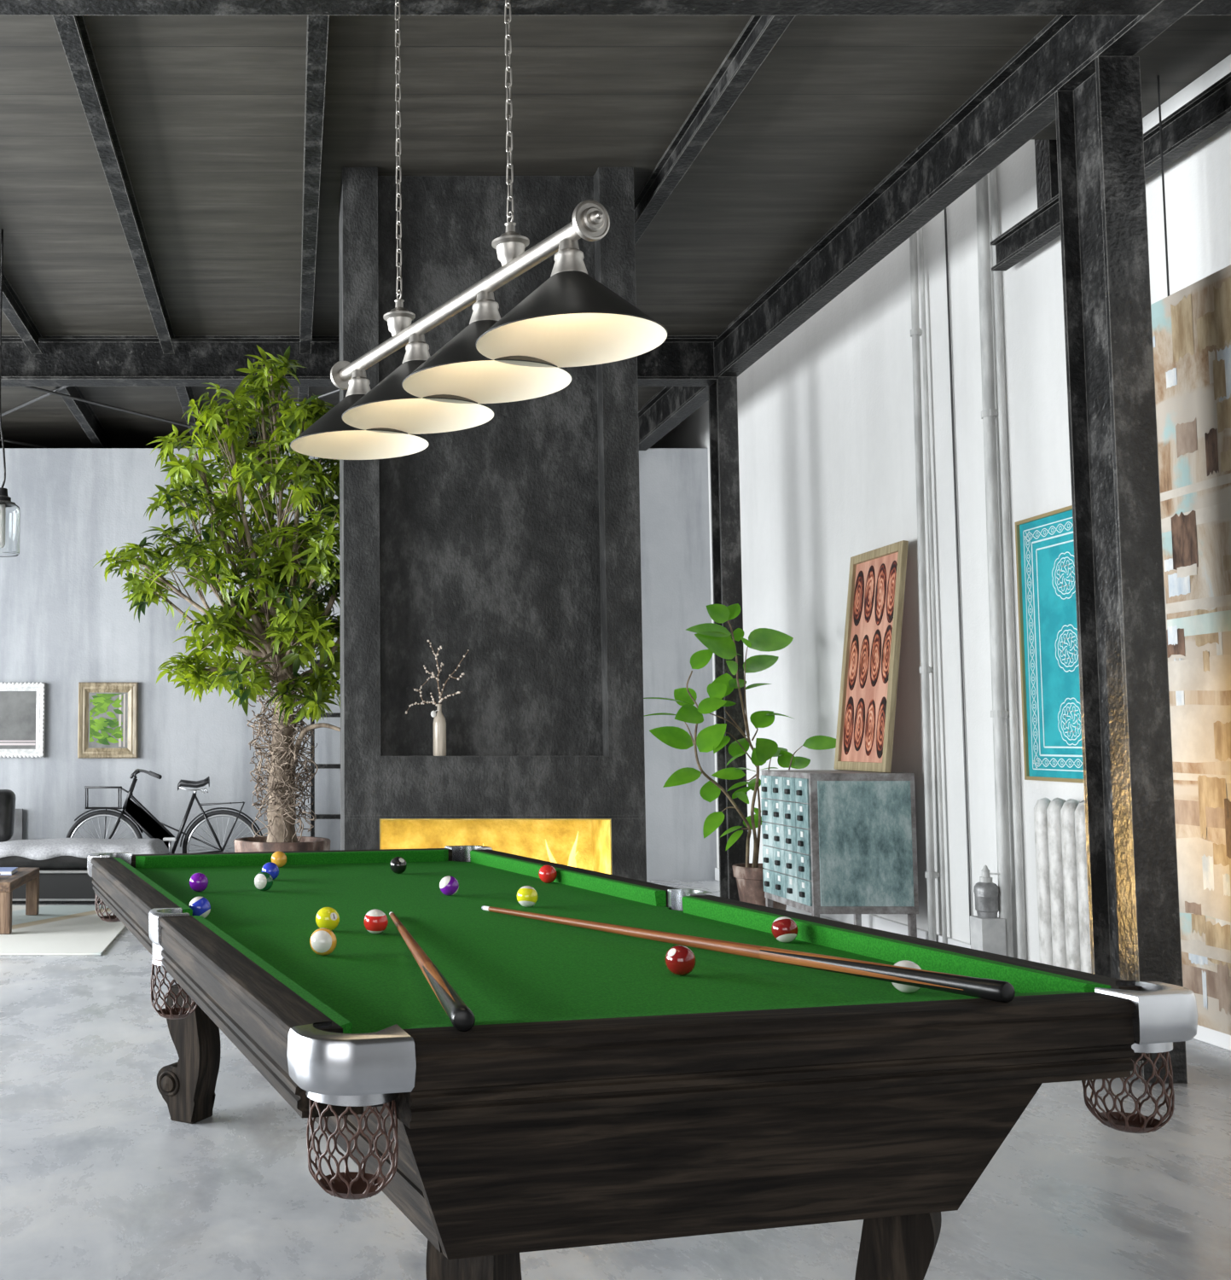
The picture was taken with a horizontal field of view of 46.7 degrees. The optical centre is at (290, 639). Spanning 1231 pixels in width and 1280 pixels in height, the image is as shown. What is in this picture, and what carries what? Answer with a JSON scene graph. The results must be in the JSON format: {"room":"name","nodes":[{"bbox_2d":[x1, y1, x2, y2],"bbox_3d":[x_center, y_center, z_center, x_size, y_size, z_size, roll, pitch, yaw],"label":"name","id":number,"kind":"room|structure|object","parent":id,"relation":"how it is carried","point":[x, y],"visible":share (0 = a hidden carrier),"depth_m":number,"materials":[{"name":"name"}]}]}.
{"room":"games hall","nodes":[
{"label":"games hall","id":0,"kind":"room"},
{"bbox_2d":[0,448,717,879],"bbox_3d":[-1.280,0.198,12.133,10.040,3.825,0.170,0,-4,0],"label":"wall","id":1,"kind":"structure","parent":0,"point":[62,625],"depth_m":12.05,"materials":[{"name":"grey paint"}]},
{"bbox_2d":[0,681,45,757],"bbox_3d":[-2.558,0.704,11.976,0.796,0.665,0.059,0,-4,0],"label":"framed picture","id":2,"kind":"object","parent":1,"relation":"attached to","point":[22,705],"visible":1,"depth_m":11.98,"materials":[{"name":"fabric"}]},
{"bbox_2d":[77,682,138,758],"bbox_3d":[-1.601,0.706,11.978,0.523,0.667,0.055,0,-4,0],"label":"framed picture","id":3,"kind":"object","parent":1,"relation":"attached to","point":[107,712],"visible":1,"depth_m":11.97,"materials":[{"name":"gold metal"}]},
{"bbox_2d":[0,15,1057,448],"bbox_3d":[-1.555,-2.538,5.699,9.490,0.150,17.600,0,-4,0],"label":"ceiling","id":4,"kind":"structure","parent":0,"point":[207,112],"depth_m":6.52,"materials":[{"name":"grey wood"}]},
{"bbox_2d":[0,229,20,557],"bbox_3d":[-1.605,-1.396,7.621,0.208,1.850,0.208,0,-4,0],"label":"pendant lamp","id":5,"kind":"object","parent":4,"relation":"hanging from","point":[9,511],"visible":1,"depth_m":7.52,"materials":[{"name":"clear glass"}]},
{"bbox_2d":[0,267,42,353],"bbox_3d":[-1.806,-2.282,7.290,0.080,0.130,4.850,0,-4,0],"label":"joist","id":6,"kind":"object","parent":4,"relation":"attached to","point":[13,307],"visible":1,"depth_m":9.03,"materials":[{"name":"black paint"}]},
{"bbox_2d":[54,386,116,448],"bbox_3d":[-1.760,-1.930,11.736,0.078,0.188,3.670,0,-4,0],"label":"joist","id":7,"kind":"object","parent":4,"relation":"attached to","point":[84,413],"visible":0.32,"depth_m":11.73,"materials":[{"name":"black paint"}]},
{"bbox_2d":[1,386,67,416],"bbox_3d":[-2.425,-1.853,11.297,0.024,0.024,2.924,3,-5,-36],"label":"rod","id":8,"kind":"object","parent":7,"relation":"attached to","point":[60,387],"visible":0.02,"depth_m":10.77,"materials":[{"name":"grey metal"}]},
{"bbox_2d":[0,438,48,448],"bbox_3d":[-2.946,-1.815,11.818,2.010,0.024,0.024,4,-6,-44],"label":"rod","id":9,"kind":"object","parent":8,"relation":"attached to","point":[5,440],"visible":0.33,"depth_m":12.33,"materials":[{"name":"grey metal"}]},
{"bbox_2d":[52,15,174,353],"bbox_3d":[-0.862,-2.282,7.290,0.080,0.130,4.850,0,-4,0],"label":"joist","id":10,"kind":"object","parent":4,"relation":"attached to","point":[72,31],"visible":1,"depth_m":6.50,"materials":[{"name":"black paint"}]},
{"bbox_2d":[174,386,209,447],"bbox_3d":[-0.840,-1.930,11.736,0.078,0.188,3.670,0,-4,0],"label":"joist","id":11,"kind":"object","parent":4,"relation":"attached to","point":[185,394],"visible":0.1,"depth_m":11.08,"materials":[{"name":"black paint"}]},
{"bbox_2d":[23,386,255,442],"bbox_3d":[-1.153,-1.851,11.182,0.042,0.052,2.907,-4,-5,40],"label":"rod","id":12,"kind":"object","parent":11,"relation":"attached to","point":[30,387],"visible":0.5,"depth_m":10.86,"materials":[{"name":"grey metal"}]},
{"bbox_2d":[180,388,339,444],"bbox_3d":[-0.268,-1.850,11.342,0.024,0.024,2.561,3,-5,-35],"label":"rod","id":13,"kind":"object","parent":11,"relation":"attached to","point":[338,389],"visible":0.04,"depth_m":10.56,"materials":[{"name":"grey metal"}]},
{"bbox_2d":[297,386,308,432],"bbox_3d":[0.105,-1.930,11.736,0.078,0.188,3.670,0,-4,0],"label":"joist","id":14,"kind":"object","parent":4,"relation":"attached to","point":[303,392],"visible":0.02,"depth_m":10.61,"materials":[{"name":"black paint"}]},
{"bbox_2d":[299,15,329,353],"bbox_3d":[0.108,-2.282,7.290,0.080,0.130,4.850,0,-4,0],"label":"joist","id":15,"kind":"object","parent":4,"relation":"attached to","point":[317,26],"visible":1,"depth_m":6.45,"materials":[{"name":"black paint"}]},
{"bbox_2d":[0,335,718,386],"bbox_3d":[-1.475,-2.007,9.801,9.050,0.315,0.200,0,-4,0],"label":"steel beam","id":16,"kind":"structure","parent":4,"relation":"attached to","point":[65,360],"depth_m":9.78,"materials":[{"name":"black metal"}]},
{"bbox_2d":[290,0,668,459],"bbox_3d":[0.355,-1.593,3.116,0.357,2.127,1.339,2,-4,-21],"label":"pendant lamp","id":17,"kind":"object","parent":4,"relation":"hanging from","point":[572,319],"visible":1,"depth_m":2.92,"materials":[{"name":"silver metal"}]},
{"bbox_2d":[0,0,1163,15],"bbox_3d":[-1.475,-2.386,4.726,9.050,0.297,0.280,0,-4,0],"label":"steel beam","id":18,"kind":"structure","parent":4,"relation":"attached to","point":[7,7],"depth_m":4.79,"materials":[{"name":"black metal"}]},
{"bbox_2d":[634,15,795,244],"bbox_3d":[1.880,-2.282,7.290,0.080,0.130,4.850,0,-4,0],"label":"joist","id":19,"kind":"object","parent":4,"relation":"attached to","point":[761,33],"visible":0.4,"depth_m":6.06,"materials":[{"name":"black paint"}]},
{"bbox_2d":[0,879,1230,1279],"bbox_3d":[-1.200,1.676,5.393,10.200,0.100,17.600,0,-4,0],"label":"floor","id":20,"kind":"structure","parent":0,"point":[98,1180],"depth_m":3.74,"materials":[{"name":"concrete"}]},
{"bbox_2d":[8,808,23,840],"bbox_3d":[-2.660,1.788,11.897,0.640,0.620,0.030,0,-4,0],"label":"leaning board","id":21,"kind":"object","parent":20,"relation":"on","point":[18,828],"visible":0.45,"depth_m":11.89,"materials":[{"name":"grey"}]},
{"bbox_2d":[0,855,100,901],"bbox_3d":[-2.515,1.768,10.449,3.070,0.390,0.700,0,-4,0],"label":"daybed","id":22,"kind":"object","parent":20,"relation":"on","point":[61,878],"visible":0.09,"depth_m":10.13,"materials":[{"name":"black"}]},
{"bbox_2d":[0,789,16,842],"bbox_3d":[-2.620,1.385,10.745,0.880,0.405,0.269,0,-4,0],"label":"cushion","id":23,"kind":"object","parent":22,"relation":"on","point":[8,798],"visible":0.98,"depth_m":10.67,"materials":[{"name":"black leather"}]},
{"bbox_2d":[0,837,169,860],"bbox_3d":[-1.640,1.622,10.439,1.366,0.206,0.762,0,-4,0],"label":"throw blanket","id":24,"kind":"object","parent":22,"relation":"on","point":[37,849],"visible":0.93,"depth_m":10.13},
{"bbox_2d":[0,905,125,955],"bbox_3d":[-2.775,1.871,8.873,3.400,0.012,2.260,0,-4,0],"label":"rug","id":25,"kind":"object","parent":20,"relation":"on","point":[56,930],"visible":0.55,"depth_m":8.55,"materials":[{"name":"white fabric"}]},
{"bbox_2d":[0,867,39,934],"bbox_3d":[-2.350,1.712,8.999,1.200,0.319,1.000,0,-4,0],"label":"coffee table","id":26,"kind":"object","parent":25,"relation":"on","point":[30,876],"visible":1,"depth_m":8.85,"materials":[{"name":"brown wood"}]},
{"bbox_2d":[0,866,17,875],"bbox_3d":[-2.020,1.545,9.092,0.360,0.028,0.260,0,-4,-3],"label":"book","id":27,"kind":"object","parent":26,"relation":"on","point":[3,870],"visible":1,"depth_m":9.03,"materials":[{"name":"white paper"}]},
{"bbox_2d":[65,768,262,853],"bbox_3d":[-1.034,1.534,10.952,1.597,0.984,0.469,-1,-4,8],"label":"bicycle","id":28,"kind":"object","parent":20,"relation":"on","point":[147,823],"visible":0.61,"depth_m":11.01,"materials":[{"name":"black metal"}]},
{"bbox_2d":[94,345,340,852],"bbox_3d":[-0.172,-0.045,8.863,2.218,3.836,1.301,1,-4,-14],"label":"potted tree","id":29,"kind":"object","parent":20,"relation":"on","point":[301,559],"visible":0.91,"depth_m":8.72,"materials":[{"name":"green plant"}]},
{"bbox_2d":[310,657,340,837],"bbox_3d":[0.410,1.060,11.754,0.466,2.050,0.060,0,-4,0],"label":"metal ladder","id":30,"kind":"object","parent":20,"relation":"on","point":[335,714],"visible":0.26,"depth_m":11.72,"materials":[{"name":"black metal"}]},
{"bbox_2d":[338,167,646,881],"bbox_3d":[0.996,-0.316,6.947,1.463,4.098,0.508,0,-4,0],"label":"fireplace","id":31,"kind":"object","parent":20,"relation":"on","point":[512,539],"visible":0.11,"depth_m":6.79,"materials":[{"name":"paint"}]},
{"bbox_2d":[430,704,446,756],"bbox_3d":[0.735,0.442,6.690,0.065,0.255,0.066,-3,-5,32],"label":"bottle vase","id":32,"kind":"object","parent":31,"relation":"in","point":[439,724],"visible":1,"depth_m":6.66,"materials":[{"name":"ceramic"}]},
{"bbox_2d":[405,640,468,714],"bbox_3d":[0.729,0.244,6.699,0.322,0.492,0.091,0,-4,-3],"label":"branch","id":33,"kind":"object","parent":32,"relation":"in","point":[440,647],"visible":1,"depth_m":6.71,"materials":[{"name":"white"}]},
{"bbox_2d":[87,845,1198,1279],"bbox_3d":[0.379,1.074,3.493,1.525,0.824,3.142,1,-4,-14],"label":"pool table","id":34,"kind":"object","parent":20,"relation":"on","point":[596,1092],"visible":0.91,"depth_m":2.22,"materials":[{"name":"brown wood"}]},
{"bbox_2d":[113,857,192,915],"bbox_3d":[-0.427,0.729,4.036,0.027,0.042,1.499,1,-4,-14],"label":"cushion","id":35,"kind":"object","parent":34,"relation":"on","point":[165,896],"depth_m":3.79,"materials":[{"name":"green fabric"}]},
{"bbox_2d":[189,872,208,891],"bbox_3d":[-0.272,0.723,4.059,0.057,0.057,0.057,-2,-5,24],"label":"ball","id":36,"kind":"object","parent":34,"relation":"on","point":[198,881],"visible":1,"depth_m":4.04,"materials":[{"name":"purple plastic"}]},
{"bbox_2d":[188,896,210,918],"bbox_3d":[-0.229,0.678,3.444,0.057,0.057,0.057,-2,-5,24],"label":"ball","id":37,"kind":"object","parent":34,"relation":"on","point":[200,905],"visible":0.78,"depth_m":3.42,"materials":[{"name":"blue plastic"}]},
{"bbox_2d":[254,872,273,890],"bbox_3d":[-0.079,0.725,4.083,0.057,0.057,0.057,-2,-5,24],"label":"ball","id":38,"kind":"object","parent":34,"relation":"on","point":[263,881],"visible":1,"depth_m":4.06,"materials":[{"name":"white plastic"}]},
{"bbox_2d":[261,862,279,879],"bbox_3d":[-0.063,0.748,4.399,0.057,0.057,0.057,-2,-5,23],"label":"ball","id":39,"kind":"object","parent":34,"relation":"on","point":[272,869],"visible":0.69,"depth_m":4.38,"materials":[{"name":"blue plastic"}]},
{"bbox_2d":[192,915,352,1033],"bbox_3d":[-0.067,0.623,2.579,0.027,0.042,1.269,1,-4,-14],"label":"cushion","id":40,"kind":"object","parent":34,"relation":"on","point":[313,1004],"depth_m":2.35,"materials":[{"name":"green fabric"}]},
{"bbox_2d":[271,850,286,867],"bbox_3d":[-0.039,0.779,4.836,0.057,0.057,0.057,-2,-5,28],"label":"ball","id":41,"kind":"object","parent":34,"relation":"on","point":[278,858],"visible":0.91,"depth_m":4.82,"materials":[{"name":"orange plastic"}]},
{"bbox_2d":[135,849,448,868],"bbox_3d":[0.027,0.795,4.946,1.174,0.042,0.027,1,-4,-14],"label":"cushion","id":42,"kind":"object","parent":34,"relation":"on","point":[174,861],"depth_m":4.93,"materials":[{"name":"green fabric"}]},
{"bbox_2d":[309,927,337,955],"bbox_3d":[0.070,0.636,2.871,0.057,0.057,0.057,-2,-5,26],"label":"ball","id":43,"kind":"object","parent":34,"relation":"on","point":[322,941],"visible":1,"depth_m":2.85,"materials":[{"name":"white plastic"}]},
{"bbox_2d":[315,907,339,930],"bbox_3d":[0.089,0.663,3.232,0.057,0.057,0.057,-2,-5,29],"label":"ball","id":44,"kind":"object","parent":34,"relation":"on","point":[327,917],"visible":0.88,"depth_m":3.21,"materials":[{"name":"yellow plastic"}]},
{"bbox_2d":[363,908,388,934],"bbox_3d":[0.201,0.659,3.187,0.057,0.057,0.057,-2,-5,25],"label":"ball","id":45,"kind":"object","parent":34,"relation":"on","point":[375,921],"visible":1,"depth_m":3.17,"materials":[{"name":"red plastic"}]},
{"bbox_2d":[389,856,407,873],"bbox_3d":[0.367,0.763,4.607,0.057,0.057,0.057,-2,-4,21],"label":"ball","id":46,"kind":"object","parent":34,"relation":"on","point":[398,864],"visible":1,"depth_m":4.59,"materials":[{"name":"black plastic"}]},
{"bbox_2d":[389,911,475,1031],"bbox_3d":[0.258,0.614,2.707,0.034,0.073,1.580,0,-4,1],"label":"billiard cue","id":47,"kind":"object","parent":34,"relation":"on","point":[461,1016],"visible":1,"depth_m":2.17,"materials":[{"name":"brown wood"}]},
{"bbox_2d":[439,875,459,896],"bbox_3d":[0.464,0.716,3.965,0.057,0.057,0.057,-2,-5,25],"label":"ball","id":48,"kind":"object","parent":34,"relation":"on","point":[449,885],"visible":1,"depth_m":3.94,"materials":[{"name":"purple plastic"}]},
{"bbox_2d":[517,885,538,907],"bbox_3d":[0.644,0.696,3.696,0.057,0.057,0.057,-2,-5,25],"label":"ball","id":49,"kind":"object","parent":34,"relation":"on","point":[526,895],"visible":1,"depth_m":3.68,"materials":[{"name":"yellow plastic"}]},
{"bbox_2d":[538,864,557,883],"bbox_3d":[0.816,0.741,4.311,0.057,0.057,0.057,-2,-5,29],"label":"ball","id":50,"kind":"object","parent":34,"relation":"on","point":[548,874],"visible":1,"depth_m":4.29,"materials":[{"name":"red plastic"}]},
{"bbox_2d":[470,849,666,906],"bbox_3d":[0.842,0.755,4.392,0.027,0.042,1.414,1,-4,-14],"label":"cushion","id":51,"kind":"object","parent":34,"relation":"on","point":[642,894],"depth_m":4.16,"materials":[{"name":"green fabric"}]},
{"bbox_2d":[665,945,696,975],"bbox_3d":[0.754,0.619,2.628,0.057,0.057,0.057,-2,-5,28],"label":"ball","id":52,"kind":"object","parent":34,"relation":"on","point":[680,960],"visible":1,"depth_m":2.61,"materials":[{"name":"red plastic"}]},
{"bbox_2d":[406,990,1082,1029],"bbox_3d":[0.732,0.588,2.096,1.174,0.042,0.027,1,-4,-14],"label":"cushion","id":53,"kind":"object","parent":34,"relation":"on","point":[657,1015],"depth_m":2.07,"materials":[{"name":"green fabric"}]},
{"bbox_2d":[481,905,1015,1002],"bbox_3d":[0.820,0.631,2.874,0.033,0.033,1.613,2,-6,-22],"label":"billiard cue","id":54,"kind":"object","parent":34,"relation":"on","point":[994,990],"visible":1,"depth_m":2.48,"materials":[{"name":"brown wood"}]},
{"bbox_2d":[771,916,798,942],"bbox_3d":[1.110,0.649,3.053,0.057,0.057,0.057,-2,-5,30],"label":"ball","id":55,"kind":"object","parent":34,"relation":"on","point":[784,929],"visible":1,"depth_m":3.03,"materials":[{"name":"red plastic"}]},
{"bbox_2d":[681,896,1111,993],"bbox_3d":[1.203,0.649,2.935,0.027,0.042,1.354,1,-4,-14],"label":"cushion","id":56,"kind":"object","parent":34,"relation":"on","point":[1024,979],"depth_m":2.79,"materials":[{"name":"green fabric"}]},
{"bbox_2d":[891,960,921,993],"bbox_3d":[1.110,0.606,2.449,0.057,0.057,0.057,0,-4,0],"label":"ball","id":57,"kind":"object","parent":34,"relation":"on","point":[904,988],"visible":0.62,"depth_m":2.43,"materials":[{"name":"white plastic"}]},
{"bbox_2d":[708,376,748,901],"bbox_3d":[3.113,0.029,9.658,0.140,3.804,0.210,0,-4,0],"label":"steel column","id":58,"kind":"structure","parent":20,"relation":"on","point":[726,542],"depth_m":9.63,"materials":[{"name":"black metal"}]},
{"bbox_2d":[643,603,836,910],"bbox_3d":[3.020,0.819,9.185,1.436,2.159,0.384,0,-4,0],"label":"potted plant","id":59,"kind":"object","parent":20,"relation":"on","point":[716,637],"visible":0.89,"depth_m":9.18,"materials":[{"name":"green plant"}]},
{"bbox_2d":[761,769,919,937],"bbox_3d":[3.332,1.323,8.334,0.647,1.030,0.824,0,-4,0],"label":"base cabinet","id":60,"kind":"object","parent":20,"relation":"on","point":[835,841],"visible":0.98,"depth_m":7.94,"materials":[{"name":"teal metal"}]},
{"bbox_2d":[833,540,908,773],"bbox_3d":[3.592,0.121,8.433,0.184,1.380,0.760,0,-4,0],"label":"framed print","id":61,"kind":"object","parent":60,"relation":"on","point":[877,577],"visible":1,"depth_m":8.40,"materials":[{"name":"brown wood"}]},
{"bbox_2d":[970,915,1006,955],"bbox_3d":[3.610,1.589,7.033,0.124,0.310,0.124,0,-4,0],"label":"box","id":62,"kind":"object","parent":20,"relation":"on","point":[987,934],"visible":0.44,"depth_m":6.98,"materials":[{"name":"white"}]},
{"bbox_2d":[973,865,999,918],"bbox_3d":[3.610,1.301,7.054,0.120,0.268,0.120,0,-4,0],"label":"canister","id":63,"kind":"object","parent":62,"relation":"on","point":[986,893],"visible":1,"depth_m":7.01,"materials":[{"name":"grey metal"}]},
{"bbox_2d":[1034,797,1092,973],"bbox_3d":[3.600,1.204,6.175,0.160,0.954,0.560,0,-4,0],"label":"radiator","id":64,"kind":"object","parent":20,"relation":"on","point":[1064,931],"visible":0.44,"depth_m":6.24,"materials":[{"name":"white metal"}]},
{"bbox_2d":[1054,56,1187,1083],"bbox_3d":[3.133,-0.299,5.152,0.156,3.804,0.294,0,-4,0],"label":"steel column","id":65,"kind":"structure","parent":20,"relation":"on","point":[1135,928],"depth_m":5.11,"materials":[{"name":"black metal"}]},
{"bbox_2d":[638,0,1202,450],"bbox_3d":[3.120,-2.338,5.384,0.135,0.297,16.400,0,-4,0],"label":"steel beam","id":66,"kind":"structure","parent":65,"relation":"on","point":[1014,106],"depth_m":6.58,"materials":[{"name":"black metal"}]},
{"bbox_2d":[1184,0,1230,15],"bbox_3d":[3.462,-2.308,4.720,0.545,0.140,0.280,0,-4,0],"label":"steel beam","id":67,"kind":"structure","parent":66,"relation":"attached to","point":[1205,7],"depth_m":4.81,"materials":[{"name":"black metal"}]},
{"bbox_2d":[990,71,1230,271],"bbox_3d":[3.638,-2.560,2.106,0.075,0.620,9.830,0,-4,0],"label":"beam","id":68,"kind":"structure","parent":65,"relation":"attached to","point":[1209,113],"depth_m":5.77,"materials":[{"name":"black metal"}]},
{"bbox_2d":[650,54,1230,962],"bbox_3d":[3.820,-0.768,5.570,0.160,4.800,17.600,0,-4,0],"label":"wall","id":69,"kind":"structure","parent":0,"point":[826,420],"depth_m":7.87,"materials":[{"name":"white paint"}]},
{"bbox_2d":[909,231,940,941],"bbox_3d":[3.700,-0.525,7.950,0.080,4.660,0.104,0,-4,0],"label":"pipe","id":70,"kind":"object","parent":69,"relation":"attached to","point":[916,332],"visible":0.92,"depth_m":7.92,"materials":[{"name":"white metal"}]},
{"bbox_2d":[918,226,948,943],"bbox_3d":[3.705,-0.531,7.859,0.024,4.660,0.024,0,-4,0],"label":"pipe","id":71,"kind":"object","parent":69,"relation":"attached to","point":[921,230],"visible":0.84,"depth_m":7.83,"materials":[{"name":"white metal"}]},
{"bbox_2d":[944,208,971,944],"bbox_3d":[3.728,-0.550,7.605,0.012,4.660,0.012,0,-4,0],"label":"pipe","id":72,"kind":"object","parent":69,"relation":"attached to","point":[945,214],"visible":0.83,"depth_m":7.59,"materials":[{"name":"grey metal"}]},
{"bbox_2d":[715,867,1230,1050],"bbox_3d":[3.728,1.496,4.363,0.025,0.108,15.120,0,-4,0],"label":"baseboard","id":73,"kind":"structure","parent":69,"relation":"attached to","point":[1205,1034],"depth_m":8.20,"materials":[{"name":"white"}]},
{"bbox_2d":[975,174,1013,957],"bbox_3d":[3.696,-0.583,7.144,0.089,4.661,0.105,0,-4,0],"label":"pipe","id":74,"kind":"object","parent":69,"relation":"attached to","point":[989,413],"visible":0.9,"depth_m":7.11,"materials":[{"name":"white metal"}]},
{"bbox_2d":[989,167,1025,960],"bbox_3d":[3.712,-0.590,7.054,0.034,4.660,0.049,0,-4,0],"label":"pipe","id":75,"kind":"object","parent":69,"relation":"attached to","point":[993,177],"visible":0.84,"depth_m":7.03,"materials":[{"name":"white metal"}]},
{"bbox_2d":[1014,505,1083,783],"bbox_3d":[3.720,0.022,6.501,0.030,1.310,0.820,0,-4,0],"label":"picture","id":76,"kind":"object","parent":69,"relation":"attached to","point":[1046,586],"visible":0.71,"depth_m":6.65,"materials":[{"name":"teal paper"}]},
{"bbox_2d":[1030,15,1230,139],"bbox_3d":[3.475,-2.735,5.713,0.850,0.855,17.600,0,-4,0],"label":"ceiling","id":77,"kind":"structure","parent":69,"relation":"attached to","point":[1192,45],"depth_m":5.42,"materials":[{"name":"grey wood"}]},
{"bbox_2d":[1151,75,1230,1035],"bbox_3d":[3.564,-0.430,5.120,0.032,3.830,1.750,0,-4,0],"label":"abstract painting","id":78,"kind":"object","parent":69,"relation":"hanging from","point":[1192,324],"visible":0.44,"depth_m":5.32,"materials":[{"name":"paint"}]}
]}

